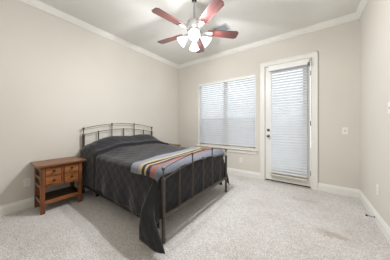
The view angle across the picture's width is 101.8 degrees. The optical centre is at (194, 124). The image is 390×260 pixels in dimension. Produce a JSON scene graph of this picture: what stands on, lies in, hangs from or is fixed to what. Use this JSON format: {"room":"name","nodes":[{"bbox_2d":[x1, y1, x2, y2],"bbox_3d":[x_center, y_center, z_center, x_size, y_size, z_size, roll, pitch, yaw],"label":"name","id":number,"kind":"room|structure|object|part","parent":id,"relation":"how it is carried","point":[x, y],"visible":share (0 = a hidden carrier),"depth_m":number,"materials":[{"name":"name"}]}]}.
{"room":"bedroom","nodes":[
{"label":"bedroom","id":0,"kind":"room"},
{"bbox_2d":[0,0,177,205],"bbox_3d":[-1.837,-0.318,3.178,0.140,3.015,4.590,0,0,36],"label":"wall","id":1,"kind":"structure","parent":0,"point":[59,77],"depth_m":2.61,"materials":[{"name":"paint"}]},
{"bbox_2d":[23,178,30,186],"bbox_3d":[-2.401,0.820,2.266,0.009,0.116,0.072,0,0,36],"label":"wall outlet","id":2,"kind":"object","parent":1,"relation":"attached to","point":[26,182],"visible":1,"depth_m":2.26,"materials":[{"name":"white plastic"}]},
{"bbox_2d":[0,185,88,215],"bbox_3d":[-1.814,1.122,3.075,0.018,0.136,4.450,0,0,36],"label":"baseboard","id":3,"kind":"structure","parent":1,"relation":"attached to","point":[20,205],"depth_m":2.18,"materials":[{"name":"white paint"}]},
{"bbox_2d":[19,0,177,68],"bbox_3d":[-1.798,-1.778,3.063,0.058,0.095,4.450,0,0,36],"label":"trim","id":4,"kind":"structure","parent":1,"relation":"attached to","point":[37,4],"depth_m":2.88,"materials":[{"name":"white paint"}]},
{"bbox_2d":[0,173,389,259],"bbox_3d":[-0.177,1.250,1.984,4.230,0.120,4.590,0,0,36],"label":"floor","id":5,"kind":"structure","parent":0,"point":[255,219],"depth_m":1.84,"materials":[{"name":"carpet"}]},
{"bbox_2d":[30,156,85,214],"bbox_3d":[-2.033,0.861,2.376,0.431,0.658,0.558,0,0,36],"label":"nightstand","id":6,"kind":"object","parent":5,"relation":"on","point":[51,172],"visible":1,"depth_m":2.28,"materials":[{"name":"brown wood"}]},
{"bbox_3d":[-2.300,0.879,2.306,0.046,0.622,0.046,0,0,36],"label":"leg","id":7,"kind":"part","parent":6,"relation":"part of","materials":[{"name":"brown wood"}]},
{"bbox_3d":[-2.037,0.879,2.117,0.046,0.622,0.046,0,0,36],"label":"leg","id":8,"kind":"part","parent":6,"relation":"part of","materials":[{"name":"brown wood"}]},
{"bbox_3d":[-1.966,0.637,2.203,0.025,0.099,0.168,0,0,36],"label":"drawer","id":9,"kind":"part","parent":6,"relation":"part of","materials":[{"name":"brown wood"}]},
{"bbox_3d":[-1.966,0.764,2.203,0.025,0.108,0.168,0,0,36],"label":"drawer","id":10,"kind":"part","parent":6,"relation":"part of","materials":[{"name":"brown wood"}]},
{"bbox_2d":[37,186,77,200],"bbox_3d":[-2.053,1.030,2.391,0.337,0.020,0.430,0,0,36],"label":"shelf","id":11,"kind":"object","parent":6,"relation":"attached to","point":[63,193],"depth_m":2.36,"materials":[{"name":"brown wood"}]},
{"bbox_3d":[-1.909,0.707,2.287,0.024,0.277,0.380,0,0,36],"label":"frame","id":12,"kind":"part","parent":6,"relation":"part of","materials":[{"name":"brown wood"}]},
{"bbox_3d":[-1.847,0.637,2.368,0.025,0.099,0.168,0,0,36],"label":"drawer","id":13,"kind":"part","parent":6,"relation":"part of","materials":[{"name":"brown wood"}]},
{"bbox_3d":[-1.847,0.764,2.368,0.025,0.108,0.168,0,0,36],"label":"drawer","id":14,"kind":"part","parent":6,"relation":"part of","materials":[{"name":"brown wood"}]},
{"bbox_3d":[-1.789,0.879,2.463,0.046,0.622,0.046,0,0,36],"label":"leg","id":15,"kind":"part","parent":6,"relation":"part of","materials":[{"name":"brown wood"}]},
{"bbox_2d":[82,123,226,243],"bbox_3d":[-0.705,0.576,2.800,2.066,1.228,1.536,0,0,36],"label":"bed","id":16,"kind":"object","parent":5,"relation":"on","point":[164,216],"visible":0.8,"depth_m":2.11,"materials":[{"name":"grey metal"}]},
{"bbox_3d":[-1.959,0.616,2.785,0.046,1.148,0.046,0,0,36],"label":"post","id":17,"kind":"part","parent":16,"relation":"part of","materials":[{"name":"brown metal"}]},
{"bbox_3d":[-1.524,0.015,3.390,0.012,0.101,1.492,0,0,36],"label":"arch rail","id":18,"kind":"part","parent":16,"relation":"part of","materials":[{"name":"brown metal"}]},
{"bbox_3d":[-1.147,1.018,2.233,1.933,0.128,0.038,0,0,36],"label":"rail","id":19,"kind":"part","parent":16,"relation":"part of","materials":[{"name":"brown metal"}]},
{"bbox_2d":[81,134,228,253],"bbox_3d":[-0.691,0.666,2.707,2.149,0.934,1.857,0,0,33],"label":"comforter","id":20,"kind":"object","parent":16,"relation":"on","point":[106,168],"visible":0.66,"depth_m":2.09,"materials":[{"name":"black fabric"}]},
{"bbox_2d":[131,146,224,182],"bbox_3d":[-0.189,0.510,2.430,0.702,0.180,1.620,0,0,36],"label":"throw blanket","id":21,"kind":"object","parent":20,"relation":"on","point":[151,167],"visible":0.86,"depth_m":1.95,"materials":[{"name":"fabric"}]},
{"bbox_3d":[-0.320,0.807,1.606,0.046,0.766,0.046,0,0,36],"label":"post","id":22,"kind":"part","parent":16,"relation":"part of","materials":[{"name":"brown metal"}]},
{"bbox_3d":[0.116,0.509,2.211,0.012,0.104,1.493,0,0,36],"label":"arch rail","id":23,"kind":"part","parent":16,"relation":"part of","materials":[{"name":"brown metal"}]},
{"bbox_3d":[0.116,0.397,2.211,0.012,0.101,1.492,0,0,36],"label":"arch rail","id":24,"kind":"part","parent":16,"relation":"part of","materials":[{"name":"brown metal"}]},
{"bbox_3d":[0.116,0.937,2.211,0.043,0.043,1.490,0,0,36],"label":"rail","id":25,"kind":"part","parent":16,"relation":"part of","materials":[{"name":"brown metal"}]},
{"bbox_3d":[0.550,0.807,2.815,0.046,0.766,0.046,0,0,36],"label":"post","id":26,"kind":"part","parent":16,"relation":"part of","materials":[{"name":"brown metal"}]},
{"bbox_2d":[39,0,360,64],"bbox_3d":[-0.177,-1.885,1.984,4.230,0.120,4.590,0,0,36],"label":"ceiling","id":27,"kind":"structure","parent":0,"point":[134,22],"depth_m":2.72,"materials":[{"name":"paint"}]},
{"bbox_2d":[151,0,237,52],"bbox_3d":[-0.047,-1.488,2.327,1.266,0.673,1.278,0,0,36],"label":"ceiling fan","id":28,"kind":"object","parent":27,"relation":"hanging from","point":[194,25],"visible":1,"depth_m":2.22,"materials":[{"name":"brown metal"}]},
{"bbox_3d":[-0.321,-1.366,2.031,0.467,0.008,0.150,0,11,-44],"label":"blade","id":29,"kind":"part","parent":28,"relation":"part of","materials":[{"name":"red wood"}]},
{"bbox_3d":[-0.388,-1.366,2.530,0.467,0.008,0.150,0,11,28],"label":"blade","id":30,"kind":"part","parent":28,"relation":"part of","materials":[{"name":"red wood"}]},
{"bbox_3d":[-0.202,-1.225,2.319,0.146,0.146,0.140,0,0,36],"label":"lamp shade","id":31,"kind":"part","parent":28,"relation":"part of","materials":[{"name":"white glass"}]},
{"bbox_3d":[-0.004,-1.225,2.135,0.140,0.146,0.146,0,0,36],"label":"lamp shade","id":32,"kind":"part","parent":28,"relation":"part of","materials":[{"name":"white glass"}]},
{"bbox_3d":[-0.018,-1.225,2.517,0.140,0.146,0.146,0,0,36],"label":"lamp shade","id":33,"kind":"part","parent":28,"relation":"part of","materials":[{"name":"white glass"}]},
{"bbox_3d":[0.067,-1.366,2.748,0.150,0.008,0.467,-11,-2,10],"label":"blade","id":34,"kind":"part","parent":28,"relation":"part of","materials":[{"name":"red wood"}]},
{"bbox_3d":[0.180,-1.225,2.333,0.146,0.146,0.140,0,0,36],"label":"lamp shade","id":35,"kind":"part","parent":28,"relation":"part of","materials":[{"name":"white glass"}]},
{"bbox_3d":[0.174,-1.366,1.940,0.150,0.008,0.467,12,-5,-25],"label":"blade","id":36,"kind":"part","parent":28,"relation":"part of","materials":[{"name":"red wood"}]},
{"bbox_3d":[0.414,-1.366,2.383,0.467,0.008,0.150,0,-11,-8],"label":"blade","id":37,"kind":"part","parent":28,"relation":"part of","materials":[{"name":"red wood"}]},
{"bbox_2d":[211,23,230,30],"bbox_3d":[0.491,-1.820,3.006,0.300,0.010,0.230,0,0,36],"label":"ceiling vent","id":38,"kind":"object","parent":27,"relation":"in","point":[224,26],"visible":0.69,"depth_m":2.96,"materials":[{"name":"white metal"}]},
{"bbox_2d":[178,19,359,189],"bbox_3d":[1.122,-0.318,3.790,3.950,3.015,0.140,0,0,36],"label":"wall","id":39,"kind":"structure","parent":0,"point":[337,46],"depth_m":2.86,"materials":[{"name":"paint"}]},
{"bbox_2d":[196,73,257,154],"bbox_3d":[0.746,-0.246,4.029,1.660,1.806,0.188,0,0,36],"label":"window","id":40,"kind":"structure","parent":39,"relation":"in","point":[229,149],"depth_m":3.92,"materials":[{"name":"white paint"}]},
{"bbox_3d":[0.474,0.189,4.305,0.687,0.692,0.042,0,0,36],"label":"sash","id":41,"kind":"part","parent":40,"relation":"part of","materials":[{"name":"white paint"}]},
{"bbox_2d":[199,75,254,148],"bbox_3d":[0.746,-0.291,4.012,1.518,1.684,0.084,0,0,36],"label":"window blind","id":42,"kind":"object","parent":40,"relation":"attached to","point":[233,132],"visible":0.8,"depth_m":3.94,"materials":[{"name":"white plastic"}]},
{"bbox_3d":[0.751,0.541,4.020,1.518,0.020,0.052,0,0,36],"label":"rail","id":43,"kind":"part","parent":42,"relation":"part of","materials":[{"name":"white plastic"}]},
{"bbox_3d":[0.730,0.567,4.007,1.660,0.024,0.135,0,0,36],"label":"sill","id":44,"kind":"part","parent":40,"relation":"part of","materials":[{"name":"white paint"}]},
{"bbox_3d":[1.110,0.189,3.848,0.687,0.692,0.042,0,0,36],"label":"sash","id":45,"kind":"part","parent":40,"relation":"part of","materials":[{"name":"white paint"}]},
{"bbox_2d":[178,12,358,68],"bbox_3d":[1.064,-1.778,3.710,3.950,0.095,0.058,0,0,36],"label":"trim","id":46,"kind":"structure","parent":39,"relation":"attached to","point":[350,17],"depth_m":3.21,"materials":[{"name":"white paint"}]},
{"bbox_2d":[265,58,311,188],"bbox_3d":[1.863,-0.030,3.221,0.818,2.440,0.198,0,0,36],"label":"door","id":47,"kind":"structure","parent":39,"relation":"in","point":[277,179],"depth_m":3.19,"materials":[{"name":"white paint"}]},
{"bbox_3d":[1.859,-0.120,3.215,0.608,2.020,0.058,0,0,36],"label":"glass frame","id":48,"kind":"part","parent":47,"relation":"part of","materials":[{"name":"paint"}]},
{"bbox_2d":[268,58,309,180],"bbox_3d":[1.844,-0.083,3.138,0.706,2.285,0.097,0,0,36],"label":"door blind","id":49,"kind":"object","parent":47,"relation":"attached to","point":[288,148],"visible":1,"depth_m":3.12,"materials":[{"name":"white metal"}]},
{"bbox_3d":[1.840,1.030,3.143,0.624,0.020,0.052,0,0,36],"label":"rail","id":50,"kind":"part","parent":49,"relation":"part of","materials":[{"name":"white plastic"}]},
{"bbox_2d":[260,51,317,189],"bbox_3d":[1.830,-0.077,3.180,1.000,2.534,0.024,0,0,36],"label":"trim","id":51,"kind":"structure","parent":39,"relation":"attached to","point":[314,55],"depth_m":2.93,"materials":[{"name":"white paint"}]},
{"bbox_2d":[227,167,358,197],"bbox_3d":[1.076,1.122,3.726,3.950,0.136,0.018,0,0,36],"label":"baseboard","id":52,"kind":"structure","parent":39,"relation":"attached to","point":[345,191],"depth_m":2.81,"materials":[{"name":"white paint"}]},
{"bbox_2d":[342,127,347,133],"bbox_3d":[2.535,0.100,2.677,0.072,0.116,0.016,0,0,36],"label":"light switch","id":53,"kind":"object","parent":39,"relation":"attached to","point":[344,129],"visible":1,"depth_m":2.68,"materials":[{"name":"white plastic"}]},
{"bbox_2d":[360,0,389,226],"bbox_3d":[1.483,-0.318,0.790,0.140,3.015,4.590,0,0,36],"label":"wall","id":54,"kind":"structure","parent":0,"point":[375,18],"depth_m":2.01,"materials":[{"name":"paint"}]},
{"bbox_2d":[356,0,368,18],"bbox_3d":[1.362,-1.778,0.791,0.058,0.095,4.450,0,0,36],"label":"trim","id":55,"kind":"structure","parent":54,"relation":"attached to","point":[363,3],"depth_m":2.39,"materials":[{"name":"white paint"}]},
{"bbox_2d":[359,190,389,243],"bbox_3d":[1.378,1.122,0.779,0.018,0.136,4.450,0,0,36],"label":"baseboard","id":56,"kind":"structure","parent":54,"relation":"attached to","point":[385,229],"depth_m":1.90,"materials":[{"name":"white paint"}]},
{"bbox_2d":[376,184,378,195],"bbox_3d":[2.195,0.781,1.907,0.009,0.116,0.072,0,0,36],"label":"wall outlet","id":57,"kind":"object","parent":54,"relation":"attached to","point":[377,186],"visible":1,"depth_m":1.90,"materials":[{"name":"white plastic"}]}
]}

